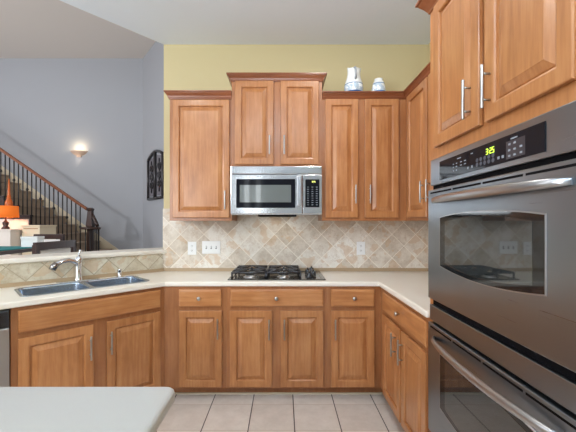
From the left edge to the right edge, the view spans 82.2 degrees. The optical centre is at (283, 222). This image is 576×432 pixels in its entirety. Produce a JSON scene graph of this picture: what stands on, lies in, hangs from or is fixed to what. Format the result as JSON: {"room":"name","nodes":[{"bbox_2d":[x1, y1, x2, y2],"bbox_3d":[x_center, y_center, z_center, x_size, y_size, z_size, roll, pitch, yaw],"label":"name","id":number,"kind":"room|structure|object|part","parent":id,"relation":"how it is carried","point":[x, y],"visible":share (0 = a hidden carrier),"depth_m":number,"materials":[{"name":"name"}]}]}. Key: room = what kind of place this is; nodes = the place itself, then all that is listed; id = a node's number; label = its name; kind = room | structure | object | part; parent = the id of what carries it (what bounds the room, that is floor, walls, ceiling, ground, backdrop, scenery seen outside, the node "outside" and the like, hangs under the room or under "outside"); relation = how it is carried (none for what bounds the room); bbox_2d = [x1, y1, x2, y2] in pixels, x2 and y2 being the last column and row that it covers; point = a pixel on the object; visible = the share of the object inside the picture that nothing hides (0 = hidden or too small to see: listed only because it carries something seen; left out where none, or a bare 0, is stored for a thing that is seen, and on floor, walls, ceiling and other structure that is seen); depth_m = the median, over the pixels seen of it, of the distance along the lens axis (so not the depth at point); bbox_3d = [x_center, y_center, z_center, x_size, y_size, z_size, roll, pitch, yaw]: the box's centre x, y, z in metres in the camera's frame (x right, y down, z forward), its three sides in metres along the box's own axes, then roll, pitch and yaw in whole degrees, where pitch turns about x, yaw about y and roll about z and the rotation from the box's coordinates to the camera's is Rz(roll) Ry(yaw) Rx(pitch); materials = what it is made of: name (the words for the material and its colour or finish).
{"room":"kitchen","nodes":[
{"label":"kitchen","id":0,"kind":"room"},
{"bbox_2d":[0,58,142,249],"bbox_3d":[-6.435,-1.230,7.760,6.330,5.200,0.120,0,0,0],"label":"wall","id":1,"kind":"structure","parent":0,"point":[50,108],"depth_m":7.70,"materials":[{"name":"grey paint"}]},
{"bbox_2d":[1,165,118,249],"bbox_3d":[-4.920,-0.200,7.692,4.540,3.140,0.015,0,0,0],"label":"trim","id":2,"kind":"structure","parent":1,"relation":"attached to","point":[104,244],"depth_m":7.68,"materials":[{"name":"beige paint"}]},
{"bbox_2d":[70,150,87,156],"bbox_3d":[-4.760,-1.590,7.629,0.410,0.139,0.132,0,0,0],"label":"wall sconce","id":3,"kind":"object","parent":1,"relation":"attached to","point":[79,153],"visible":1,"depth_m":7.62,"materials":[{"name":"beige glass"}]},
{"bbox_2d":[0,0,155,57],"bbox_3d":[-4.100,-3.880,4.660,11.200,0.100,6.320,0,0,0],"label":"ceiling","id":4,"kind":"structure","parent":0,"point":[28,28],"depth_m":6.72,"materials":[{"name":"white paint"}]},
{"bbox_2d":[143,41,163,247],"bbox_3d":[-2.549,-1.230,6.899,0.141,5.200,2.253,0,0,-39],"label":"wall","id":5,"kind":"structure","parent":0,"point":[153,61],"depth_m":7.09,"materials":[{"name":"grey paint"}]},
{"bbox_2d":[147,149,163,200],"bbox_3d":[-2.693,-1.001,6.912,0.064,1.038,0.992,0,0,-39],"label":"wall plaque","id":6,"kind":"object","parent":5,"relation":"attached to","point":[151,164],"visible":1,"depth_m":6.88,"materials":[{"name":"grey metal"}]},
{"bbox_3d":[-2.816,-0.985,7.095,0.016,0.830,0.380,0,0,-39],"label":"panel","id":7,"kind":"part","parent":6,"relation":"part of","materials":[{"name":"grey metal"}]},
{"bbox_3d":[-2.504,-0.985,6.704,0.016,0.830,0.380,0,0,-39],"label":"panel","id":8,"kind":"part","parent":6,"relation":"part of","materials":[{"name":"grey metal"}]},
{"bbox_2d":[60,0,429,44],"bbox_3d":[-1.237,-1.797,-0.090,5.434,0.250,6.620,0,0,0],"label":"ceiling","id":9,"kind":"structure","parent":0,"point":[166,22],"depth_m":2.73,"materials":[{"name":"white paint"}]},
{"bbox_2d":[157,394,404,431],"bbox_3d":[-3.650,1.420,2.550,11.700,0.100,11.900,0,0,0],"label":"floor","id":10,"kind":"structure","parent":0,"point":[188,412],"depth_m":2.38,"materials":[{"name":"beige tile"}]},
{"bbox_2d":[0,309,9,386],"bbox_3d":[-1.953,0.936,1.851,0.598,0.868,0.491,0,0,-45],"label":"dishwasher","id":11,"kind":"object","parent":10,"relation":"on","point":[5,313],"visible":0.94,"depth_m":1.88,"materials":[{"name":"silver metal"}]},
{"bbox_3d":[-1.794,0.932,1.693,0.037,0.655,0.598,0,0,45],"label":"door","id":12,"kind":"part","parent":11,"relation":"part of","materials":[{"name":"silver metal"}]},
{"bbox_3d":[-1.794,0.552,1.692,0.039,0.096,0.598,0,0,45],"label":"control panel","id":13,"kind":"part","parent":11,"relation":"part of","materials":[{"name":"black plastic"}]},
{"bbox_2d":[0,219,28,255],"bbox_3d":[-4.965,0.655,5.555,1.110,1.430,0.450,0,0,0],"label":"sideboard","id":14,"kind":"object","parent":10,"relation":"on","point":[8,237],"visible":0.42,"depth_m":5.47,"materials":[{"name":"beige paint"}]},
{"bbox_2d":[0,205,18,228],"bbox_3d":[-4.630,-0.083,5.498,0.356,0.385,0.360,0,0,0],"label":"table lamp","id":15,"kind":"object","parent":14,"relation":"on","point":[6,212],"visible":0.96,"depth_m":5.44,"materials":[{"name":"brown wood"}]},
{"bbox_3d":[-4.630,-0.180,5.500,0.356,0.190,0.356,0,0,0],"label":"lamp shade","id":16,"kind":"part","parent":15,"relation":"part of","materials":[{"name":"orange fabric"}]},
{"bbox_3d":[-4.975,0.025,5.760,1.050,0.170,0.020,0,0,0],"label":"panel","id":17,"kind":"part","parent":14,"relation":"part of","materials":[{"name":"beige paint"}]},
{"bbox_2d":[0,248,40,254],"bbox_3d":[-3.770,0.850,3.950,1.160,1.040,1.100,0,0,0],"label":"dining table","id":18,"kind":"object","parent":10,"relation":"on","point":[27,249],"visible":0.06,"depth_m":3.93,"materials":[{"name":"brown wood"}]},
{"bbox_2d":[0,246,31,250],"bbox_3d":[-3.775,0.325,4.005,1.050,0.010,0.910,0,0,0],"label":"tablecloth","id":19,"kind":"object","parent":18,"relation":"on","point":[2,248],"visible":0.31,"depth_m":4.22,"materials":[{"name":"teal fabric"}]},
{"bbox_2d":[20,236,44,246],"bbox_3d":[-3.322,0.252,4.370,0.225,0.135,0.130,0,0,0],"label":"box","id":20,"kind":"object","parent":19,"relation":"on","point":[26,241],"visible":0.86,"depth_m":4.31,"materials":[{"name":"white plastic"}]},
{"bbox_3d":[-3.322,0.199,4.370,0.225,0.030,0.130,0,0,0],"label":"lid","id":21,"kind":"part","parent":20,"relation":"part of","materials":[{"name":"white plastic"}]},
{"bbox_2d":[21,225,56,254],"bbox_3d":[-4.247,0.708,5.747,0.325,1.325,0.425,0,0,0],"label":"storage cabinet","id":22,"kind":"object","parent":10,"relation":"on","point":[27,230],"visible":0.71,"depth_m":5.55,"materials":[{"name":"beige paint"}]},
{"bbox_2d":[34,234,64,249],"bbox_3d":[-3.718,0.777,4.997,0.510,1.185,0.505,0,0,6],"label":"counter stool","id":23,"kind":"object","parent":10,"relation":"on","point":[48,237],"visible":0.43,"depth_m":5.20,"materials":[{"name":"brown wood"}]},
{"bbox_3d":[-3.696,0.223,5.220,0.510,0.075,0.057,0,0,6],"label":"rail","id":24,"kind":"part","parent":23,"relation":"part of","materials":[{"name":"brown wood"}]},
{"bbox_3d":[-3.697,0.448,5.206,0.380,0.365,0.018,0,0,6],"label":"panel","id":25,"kind":"part","parent":23,"relation":"part of","materials":[{"name":"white wood"}]},
{"bbox_2d":[32,240,75,253],"bbox_3d":[-2.483,0.777,3.318,0.505,1.185,0.510,0,0,6],"label":"counter stool","id":26,"kind":"object","parent":10,"relation":"on","point":[66,245],"visible":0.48,"depth_m":3.24,"materials":[{"name":"brown wood"}]},
{"bbox_3d":[-2.302,0.790,3.069,0.045,1.160,0.044,0,0,6],"label":"post","id":27,"kind":"part","parent":26,"relation":"part of","materials":[{"name":"brown wood"}]},
{"bbox_3d":[-2.274,0.448,3.297,0.018,0.365,0.380,0,0,6],"label":"panel","id":28,"kind":"part","parent":26,"relation":"part of","materials":[{"name":"white fabric"}]},
{"bbox_3d":[-2.256,0.790,3.527,0.045,1.160,0.044,0,0,6],"label":"post","id":29,"kind":"part","parent":26,"relation":"part of","materials":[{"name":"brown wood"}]},
{"bbox_2d":[0,174,111,251],"bbox_3d":[-5.329,-0.152,6.940,4.292,3.044,1.480,0,0,0],"label":"staircase","id":30,"kind":"structure","parent":10,"relation":"on","point":[25,216],"depth_m":7.18,"materials":[{"name":"beige carpet"}]},
{"bbox_2d":[0,147,100,250],"bbox_3d":[-5.612,-0.829,6.510,3.975,4.019,0.350,0,0,0],"label":"stair railing","id":31,"kind":"object","parent":30,"relation":"on","point":[91,221],"visible":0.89,"depth_m":6.59,"materials":[{"name":"brown wood"}]},
{"bbox_3d":[-5.765,-1.539,6.600,3.670,2.599,0.068,0,0,0],"label":"handrail","id":32,"kind":"part","parent":31,"relation":"part of","materials":[{"name":"brown wood"}]},
{"bbox_3d":[-3.860,0.253,6.600,0.124,1.095,0.124,0,0,0],"label":"newel post","id":33,"kind":"part","parent":31,"relation":"part of","materials":[{"name":"brown wood"}]},
{"bbox_2d":[9,287,161,386],"bbox_3d":[-1.416,0.932,2.385,0.556,0.876,0.904,0,0,45],"label":"base cabinet","id":34,"kind":"object","parent":10,"relation":"on","point":[111,340],"visible":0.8,"depth_m":2.18,"materials":[{"name":"brown wood"}]},
{"bbox_3d":[-1.408,0.975,2.063,0.395,0.590,0.022,0,0,-45],"label":"door","id":35,"kind":"part","parent":34,"relation":"part of","materials":[{"name":"brown wood"}]},
{"bbox_3d":[-1.246,0.582,2.225,0.854,0.132,0.022,0,0,-45],"label":"drawer","id":36,"kind":"part","parent":34,"relation":"part of","materials":[{"name":"brown wood"}]},
{"bbox_3d":[-1.265,0.825,2.168,0.012,0.155,0.036,0,0,-45],"label":"handle","id":37,"kind":"part","parent":34,"relation":"part of","materials":[{"name":"silver metal"}]},
{"bbox_3d":[-1.177,0.822,2.256,0.036,0.155,0.012,0,0,45],"label":"handle","id":38,"kind":"part","parent":34,"relation":"part of","materials":[{"name":"silver metal"}]},
{"bbox_3d":[-1.078,0.975,2.393,0.022,0.590,0.378,0,0,45],"label":"door","id":39,"kind":"part","parent":34,"relation":"part of","materials":[{"name":"brown wood"}]},
{"bbox_2d":[162,287,163,386],"bbox_3d":[-0.951,0.932,2.574,0.047,0.876,0.052,0,0,0],"label":"cabinet filler","id":40,"kind":"object","parent":10,"relation":"on","point":[162,287],"visible":0.29,"depth_m":2.55,"materials":[{"name":"brown wood"}]},
{"bbox_2d":[164,286,227,391],"bbox_3d":[-0.685,0.932,2.800,0.483,0.876,0.591,0,0,0],"label":"base cabinet","id":41,"kind":"object","parent":10,"relation":"on","point":[194,316],"visible":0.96,"depth_m":2.54,"materials":[{"name":"brown wood"}]},
{"bbox_3d":[-0.642,0.582,2.549,0.327,0.132,0.022,0,0,0],"label":"drawer","id":42,"kind":"part","parent":41,"relation":"part of","materials":[{"name":"brown wood"}]},
{"bbox_3d":[-0.640,0.975,2.549,0.331,0.590,0.022,0,0,0],"label":"door","id":43,"kind":"part","parent":41,"relation":"part of","materials":[{"name":"brown wood"}]},
{"bbox_2d":[226,286,326,391],"bbox_3d":[-0.053,0.932,2.800,0.780,0.876,0.591,0,0,0],"label":"base cabinet","id":44,"kind":"object","parent":10,"relation":"on","point":[276,336],"visible":0.98,"depth_m":2.54,"materials":[{"name":"brown wood"}]},
{"bbox_3d":[-0.252,0.975,2.549,0.325,0.590,0.022,0,0,0],"label":"door","id":45,"kind":"part","parent":44,"relation":"part of","materials":[{"name":"brown wood"}]},
{"bbox_3d":[-0.110,0.818,2.522,0.012,0.155,0.036,0,0,0],"label":"handle","id":46,"kind":"part","parent":44,"relation":"part of","materials":[{"name":"silver metal"}]},
{"bbox_3d":[-0.051,0.582,2.549,0.717,0.132,0.022,0,0,0],"label":"drawer","id":47,"kind":"part","parent":44,"relation":"part of","materials":[{"name":"brown wood"}]},
{"bbox_3d":[0.142,0.975,2.549,0.330,0.590,0.022,0,0,0],"label":"door","id":48,"kind":"part","parent":44,"relation":"part of","materials":[{"name":"brown wood"}]},
{"bbox_2d":[175,392,382,393],"bbox_3d":[-0.028,1.365,2.636,1.705,0.010,0.015,0,0,0],"label":"strip","id":49,"kind":"object","parent":10,"relation":"on","point":[175,392],"visible":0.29,"depth_m":2.63,"materials":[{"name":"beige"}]},
{"bbox_2d":[326,286,382,391],"bbox_3d":[0.846,0.932,2.800,1.018,0.876,0.591,0,0,0],"label":"base cabinet","id":50,"kind":"object","parent":10,"relation":"on","point":[353,312],"visible":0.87,"depth_m":2.54,"materials":[{"name":"brown wood"}]},
{"bbox_2d":[0,271,429,317],"bbox_3d":[-0.544,0.475,2.255,3.805,0.038,1.685,0,0,0],"label":"countertop","id":51,"kind":"structure","parent":50,"relation":"on","point":[410,287],"depth_m":2.54,"materials":[{"name":"beige stone"}]},
{"bbox_2d":[49,249,99,282],"bbox_3d":[-1.618,0.333,2.553,0.096,0.245,0.354,0,0,37],"label":"faucet","id":52,"kind":"object","parent":51,"relation":"on","point":[78,261],"visible":1,"depth_m":2.55,"materials":[{"name":"silver metal"}]},
{"bbox_3d":[-1.644,0.310,2.497,0.043,0.081,0.214,0,0,30],"label":"spout","id":53,"kind":"part","parent":52,"relation":"part of","materials":[{"name":"silver metal"}]},
{"bbox_3d":[-1.600,0.452,2.578,0.061,0.007,0.295,0,0,45],"label":"plate","id":54,"kind":"part","parent":52,"relation":"part of","materials":[{"name":"silver metal"}]},
{"bbox_2d":[14,276,149,296],"bbox_3d":[-1.439,0.550,2.416,0.804,0.195,0.369,0,0,-45],"label":"sink","id":55,"kind":"object","parent":51,"relation":"in","point":[106,282],"visible":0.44,"depth_m":2.46,"materials":[{"name":"silver metal"}]},
{"bbox_2d":[18,282,89,295],"bbox_3d":[-1.579,0.550,2.276,0.346,0.194,0.377,0,0,45],"label":"basin","id":56,"kind":"object","parent":55,"relation":"in","point":[70,286],"depth_m":2.39,"materials":[{"name":"silver metal"}]},
{"bbox_2d":[84,276,146,288],"bbox_3d":[-1.299,0.550,2.556,0.346,0.194,0.377,0,0,45],"label":"basin","id":57,"kind":"object","parent":55,"relation":"in","point":[106,282],"depth_m":2.67,"materials":[{"name":"silver metal"}]},
{"bbox_2d":[0,268,163,287],"bbox_3d":[-1.783,0.441,2.464,1.831,0.029,0.013,0,0,-44],"label":"strip","id":58,"kind":"object","parent":51,"relation":"on","point":[16,284],"visible":1,"depth_m":2.56,"materials":[{"name":"beige"}]},
{"bbox_2d":[117,269,121,276],"bbox_3d":[-1.374,0.422,2.764,0.044,0.067,0.044,0,0,0],"label":"air gap cap","id":59,"kind":"object","parent":51,"relation":"on","point":[119,271],"visible":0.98,"depth_m":2.75,"materials":[{"name":"silver metal"}]},
{"bbox_2d":[227,265,325,279],"bbox_3d":[-0.054,0.419,2.837,0.782,0.073,0.475,0,0,0],"label":"gas cooktop","id":60,"kind":"object","parent":51,"relation":"in","point":[260,272],"visible":1,"depth_m":2.71,"materials":[{"name":"black metal"}]},
{"bbox_3d":[-0.278,0.442,2.740,0.108,0.020,0.108,0,0,0],"label":"burner","id":61,"kind":"part","parent":60,"relation":"part of","materials":[{"name":"silver metal"}]},
{"bbox_3d":[0.001,0.442,2.740,0.108,0.020,0.108,0,0,0],"label":"burner","id":62,"kind":"part","parent":60,"relation":"part of","materials":[{"name":"silver metal"}]},
{"bbox_3d":[0.211,0.421,2.685,0.050,0.054,0.050,0,0,0],"label":"knob","id":63,"kind":"part","parent":60,"relation":"part of","materials":[{"name":"black ceramic"}]},
{"bbox_2d":[164,268,426,270],"bbox_3d":[0.113,0.441,3.092,2.467,0.029,0.013,0,0,0],"label":"strip","id":64,"kind":"object","parent":51,"relation":"on","point":[165,269],"visible":0.71,"depth_m":3.09,"materials":[{"name":"beige"}]},
{"bbox_3d":[0.535,0.582,2.549,0.333,0.132,0.022,0,0,0],"label":"drawer","id":65,"kind":"part","parent":50,"relation":"part of","materials":[{"name":"brown wood"}]},
{"bbox_3d":[0.535,0.975,2.549,0.333,0.590,0.022,0,0,0],"label":"door","id":66,"kind":"part","parent":50,"relation":"part of","materials":[{"name":"brown wood"}]},
{"bbox_2d":[381,288,429,431],"bbox_3d":[1.026,0.932,2.131,0.651,0.876,0.855,0,0,0],"label":"base cabinet","id":67,"kind":"object","parent":10,"relation":"on","point":[404,331],"visible":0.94,"depth_m":2.01,"materials":[{"name":"brown wood"}]},
{"bbox_3d":[0.745,0.975,2.271,0.022,0.590,0.359,0,0,0],"label":"door","id":68,"kind":"part","parent":67,"relation":"part of","materials":[{"name":"brown wood"}]},
{"bbox_3d":[0.718,0.803,2.167,0.036,0.155,0.012,0,0,0],"label":"handle","id":69,"kind":"part","parent":67,"relation":"part of","materials":[{"name":"silver metal"}]},
{"bbox_3d":[0.718,0.803,2.037,0.036,0.155,0.012,0,0,0],"label":"handle","id":70,"kind":"part","parent":67,"relation":"part of","materials":[{"name":"silver metal"}]},
{"bbox_3d":[0.745,0.582,2.081,0.022,0.132,0.739,0,0,0],"label":"drawer","id":71,"kind":"part","parent":67,"relation":"part of","materials":[{"name":"brown wood"}]},
{"bbox_3d":[0.745,0.975,1.889,0.022,0.590,0.355,0,0,0],"label":"door","id":72,"kind":"part","parent":67,"relation":"part of","materials":[{"name":"brown wood"}]},
{"bbox_2d":[415,0,575,431],"bbox_3d":[1.028,0.108,1.248,0.656,2.526,1.014,0,0,0],"label":"tall cabinet","id":73,"kind":"object","parent":10,"relation":"on","point":[496,66],"visible":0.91,"depth_m":1.16,"materials":[{"name":"brown wood"}]},
{"bbox_3d":[1.028,-1.115,1.248,0.654,0.080,1.014,0,0,0],"label":"crown","id":74,"kind":"part","parent":73,"relation":"part of","materials":[{"name":"brown wood"}]},
{"bbox_3d":[0.745,-0.711,1.433,0.022,0.689,0.378,0,0,0],"label":"door","id":75,"kind":"part","parent":73,"relation":"part of","materials":[{"name":"brown wood"}]},
{"bbox_3d":[0.718,-0.483,1.299,0.036,0.155,0.012,0,0,0],"label":"handle","id":76,"kind":"part","parent":73,"relation":"part of","materials":[{"name":"silver metal"}]},
{"bbox_3d":[0.718,-0.483,1.174,0.036,0.155,0.012,0,0,0],"label":"handle","id":77,"kind":"part","parent":73,"relation":"part of","materials":[{"name":"silver metal"}]},
{"bbox_2d":[428,100,575,431],"bbox_3d":[0.966,0.365,1.191,0.626,1.343,0.886,0,0,0],"label":"double wall oven","id":78,"kind":"object","parent":73,"relation":"in","point":[502,205],"visible":1,"depth_m":1.06,"materials":[{"name":"silver metal"}]},
{"bbox_3d":[0.727,-0.239,1.226,0.004,0.085,0.620,0,0,0],"label":"control glass","id":79,"kind":"part","parent":78,"relation":"part of","materials":[{"name":"black glass"}]},
{"bbox_3d":[0.733,0.440,1.191,0.018,0.075,0.886,0,0,0],"label":"trim panel","id":80,"kind":"part","parent":78,"relation":"part of","materials":[{"name":"silver metal"}]},
{"bbox_3d":[0.735,-0.242,1.191,0.013,0.127,0.886,0,0,0],"label":"control panel","id":81,"kind":"part","parent":78,"relation":"part of","materials":[{"name":"silver metal"}]},
{"bbox_3d":[0.745,-0.711,1.023,0.022,0.689,0.370,0,0,0],"label":"door","id":82,"kind":"part","parent":73,"relation":"part of","materials":[{"name":"brown wood"}]},
{"bbox_3d":[-1.003,0.932,0.205,1.414,0.876,1.250,0,0,0],"label":"kitchen island","id":83,"kind":"object","parent":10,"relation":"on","visible":0,"materials":[{"name":"light grey quartz countertop"}]},
{"bbox_2d":[0,387,174,431],"bbox_3d":[-1.023,0.475,0.237,1.454,0.038,1.375,0,0,0],"label":"island countertop","id":84,"kind":"structure","parent":83,"relation":"on","point":[22,409],"depth_m":0.81,"materials":[{"name":"white stone"}]},
{"bbox_3d":[-4.950,0.710,5.970,0.320,1.320,0.320,0,0,0],"label":"pedestal","id":85,"kind":"object","parent":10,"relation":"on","visible":0},
{"bbox_2d":[5,179,12,218],"bbox_3d":[-4.950,-0.370,5.950,0.124,0.840,0.124,0,0,0],"label":"bottle","id":86,"kind":"object","parent":85,"relation":"on","point":[8,202],"visible":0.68,"depth_m":5.93,"materials":[{"name":"orange glass"}]},
{"bbox_2d":[164,45,427,208],"bbox_3d":[0.177,-1.301,3.160,2.605,5.342,0.120,0,0,0],"label":"wall","id":87,"kind":"structure","parent":0,"point":[186,67],"depth_m":3.10,"materials":[{"name":"beige paint"}]},
{"bbox_2d":[163,90,236,220],"bbox_3d":[-0.714,-0.555,2.906,0.560,1.081,0.385,0,0,0],"label":"upper cabinet","id":88,"kind":"object","parent":87,"relation":"attached to","point":[200,120],"visible":0.97,"depth_m":2.75,"materials":[{"name":"brown wood"}]},
{"bbox_3d":[-0.714,-1.065,2.911,0.559,0.062,0.358,0,0,0],"label":"crown","id":89,"kind":"part","parent":88,"relation":"part of","materials":[{"name":"brown wood"}]},
{"bbox_3d":[-0.688,-0.532,2.759,0.473,0.985,0.022,0,0,0],"label":"door","id":90,"kind":"part","parent":88,"relation":"part of","materials":[{"name":"brown wood"}]},
{"bbox_2d":[226,72,326,165],"bbox_3d":[-0.056,-0.850,2.901,0.833,0.776,0.395,0,0,0],"label":"upper cabinet","id":91,"kind":"object","parent":87,"relation":"attached to","point":[277,116],"visible":0.92,"depth_m":2.74,"materials":[{"name":"brown wood"}]},
{"bbox_3d":[-0.243,-0.830,2.749,0.322,0.696,0.022,0,0,0],"label":"door","id":92,"kind":"part","parent":91,"relation":"part of","materials":[{"name":"brown wood"}]},
{"bbox_2d":[231,166,321,216],"bbox_3d":[-0.057,-0.256,2.873,0.749,0.410,0.431,0,0,0],"label":"microwave","id":93,"kind":"object","parent":91,"relation":"attached to","point":[261,191],"visible":1,"depth_m":2.69,"materials":[{"name":"silver metal"}]},
{"bbox_3d":[-0.138,-0.229,2.706,0.587,0.321,0.034,0,0,0],"label":"door","id":94,"kind":"part","parent":93,"relation":"part of","materials":[{"name":"silver metal"}]},
{"bbox_3d":[0.126,-0.254,2.673,0.038,0.253,0.032,0,0,0],"label":"handle","id":95,"kind":"part","parent":93,"relation":"part of","materials":[{"name":"silver metal"}]},
{"bbox_3d":[0.235,-0.238,2.688,0.115,0.227,0.003,0,0,0],"label":"keypad glass","id":96,"kind":"part","parent":93,"relation":"part of","materials":[{"name":"black glass"}]},
{"bbox_3d":[0.237,-0.229,2.706,0.159,0.321,0.034,0,0,0],"label":"control panel","id":97,"kind":"part","parent":93,"relation":"part of","materials":[{"name":"silver metal"}]},
{"bbox_3d":[-0.056,-1.207,2.906,0.833,0.062,0.368,0,0,0],"label":"crown","id":98,"kind":"part","parent":91,"relation":"part of","materials":[{"name":"brown wood"}]},
{"bbox_3d":[0.006,-0.640,2.722,0.012,0.155,0.036,0,0,0],"label":"handle","id":99,"kind":"part","parent":91,"relation":"part of","materials":[{"name":"silver metal"}]},
{"bbox_3d":[0.135,-0.830,2.749,0.318,0.696,0.022,0,0,0],"label":"door","id":100,"kind":"part","parent":91,"relation":"part of","materials":[{"name":"brown wood"}]},
{"bbox_2d":[163,209,427,267],"bbox_3d":[0.115,0.148,3.095,2.489,0.556,0.010,0,0,0],"label":"backsplash","id":101,"kind":"structure","parent":87,"relation":"attached to","point":[303,241],"depth_m":3.09,"materials":[{"name":"tile"}]},
{"bbox_2d":[188,242,195,254],"bbox_3d":[-0.855,0.241,3.085,0.080,0.124,0.008,0,0,0],"label":"wall outlet","id":102,"kind":"object","parent":101,"relation":"attached to","point":[191,245],"visible":1,"depth_m":3.08,"materials":[{"name":"white plastic"}]},
{"bbox_2d":[202,241,219,253],"bbox_3d":[-0.676,0.233,3.081,0.172,0.120,0.016,0,0,0],"label":"switch plate","id":103,"kind":"object","parent":101,"relation":"attached to","point":[208,247],"visible":1,"depth_m":3.08,"materials":[{"name":"white plastic"}]},
{"bbox_2d":[357,242,364,254],"bbox_3d":[0.724,0.241,3.085,0.080,0.124,0.008,0,0,0],"label":"wall outlet","id":104,"kind":"object","parent":101,"relation":"attached to","point":[360,245],"visible":1,"depth_m":3.08,"materials":[{"name":"white plastic"}]},
{"bbox_2d":[318,99,405,220],"bbox_3d":[0.839,-0.551,2.906,1.032,1.072,0.385,0,0,0],"label":"upper cabinet","id":105,"kind":"object","parent":87,"relation":"attached to","point":[364,140],"visible":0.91,"depth_m":2.75,"materials":[{"name":"brown wood"}]},
{"bbox_3d":[0.486,-0.535,2.759,0.276,0.990,0.022,0,0,0],"label":"door","id":106,"kind":"part","parent":105,"relation":"part of","materials":[{"name":"brown wood"}]},
{"bbox_2d":[344,66,362,90],"bbox_3d":[0.605,-1.211,2.850,0.162,0.247,0.162,0,0,-45],"label":"ceramic pitcher","id":107,"kind":"object","parent":105,"relation":"on","point":[353,82],"visible":0.7,"depth_m":2.79,"materials":[{"name":"white ceramic"}]},
{"bbox_3d":[0.598,-0.235,2.732,0.012,0.155,0.036,0,0,0],"label":"handle","id":108,"kind":"part","parent":105,"relation":"part of","materials":[{"name":"silver metal"}]},
{"bbox_2d":[372,78,385,90],"bbox_3d":[0.821,-1.161,2.850,0.122,0.147,0.122,0,0,0],"label":"ceramic jar","id":109,"kind":"object","parent":105,"relation":"on","point":[378,85],"visible":0.72,"depth_m":2.80,"materials":[{"name":"white ceramic"}]},
{"bbox_3d":[0.820,-0.535,2.759,0.284,0.990,0.022,0,0,0],"label":"door","id":110,"kind":"part","parent":105,"relation":"part of","materials":[{"name":"brown wood"}]},
{"bbox_2d":[428,43,429,62],"bbox_3d":[1.420,-0.251,-0.150,0.120,3.242,6.500,0,0,0],"label":"wall","id":111,"kind":"structure","parent":0,"point":[429,43],"depth_m":3.08,"materials":[{"name":"beige paint"}]},
{"bbox_2d":[406,74,429,220],"bbox_3d":[1.165,-0.532,2.236,0.381,1.035,1.066,0,0,0],"label":"upper cabinet","id":112,"kind":"object","parent":111,"relation":"attached to","point":[418,100],"visible":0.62,"depth_m":2.46,"materials":[{"name":"brown wood"}]},
{"bbox_2d":[322,62,429,98],"bbox_3d":[0.677,-1.062,2.266,0.706,0.055,1.008,0,0,0],"label":"crown molding","id":113,"kind":"structure","parent":112,"relation":"attached to","point":[425,72],"depth_m":2.74,"materials":[{"name":"brown wood"}]},
{"bbox_3d":[0.992,-0.220,2.369,0.036,0.155,0.012,0,0,0],"label":"handle","id":114,"kind":"part","parent":112,"relation":"part of","materials":[{"name":"silver metal"}]},
{"bbox_3d":[0.992,-0.220,2.269,0.036,0.155,0.012,0,0,0],"label":"handle","id":115,"kind":"part","parent":112,"relation":"part of","materials":[{"name":"silver metal"}]},
{"bbox_3d":[1.019,-0.535,2.116,0.022,0.990,0.375,0,0,0],"label":"door","id":116,"kind":"part","parent":112,"relation":"part of","materials":[{"name":"brown wood"}]},
{"bbox_3d":[-2.399,0.831,2.007,2.547,1.079,2.498,0,0,0],"label":"wall","id":117,"kind":"structure","parent":0,"visible":0},
{"bbox_2d":[0,254,162,283],"bbox_3d":[-2.357,0.358,1.921,3.386,0.135,0.010,0,0,-44],"label":"backsplash","id":118,"kind":"structure","parent":117,"relation":"attached to","point":[33,271],"depth_m":2.63,"materials":[{"name":"tile"}]},
{"bbox_2d":[0,247,166,264],"bbox_3d":[-2.389,0.272,2.064,3.540,0.038,0.300,0,0,-44],"label":"bar ledge","id":119,"kind":"object","parent":117,"relation":"on","point":[12,259],"visible":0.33,"depth_m":2.64,"materials":[{"name":"beige stone"}]}
]}

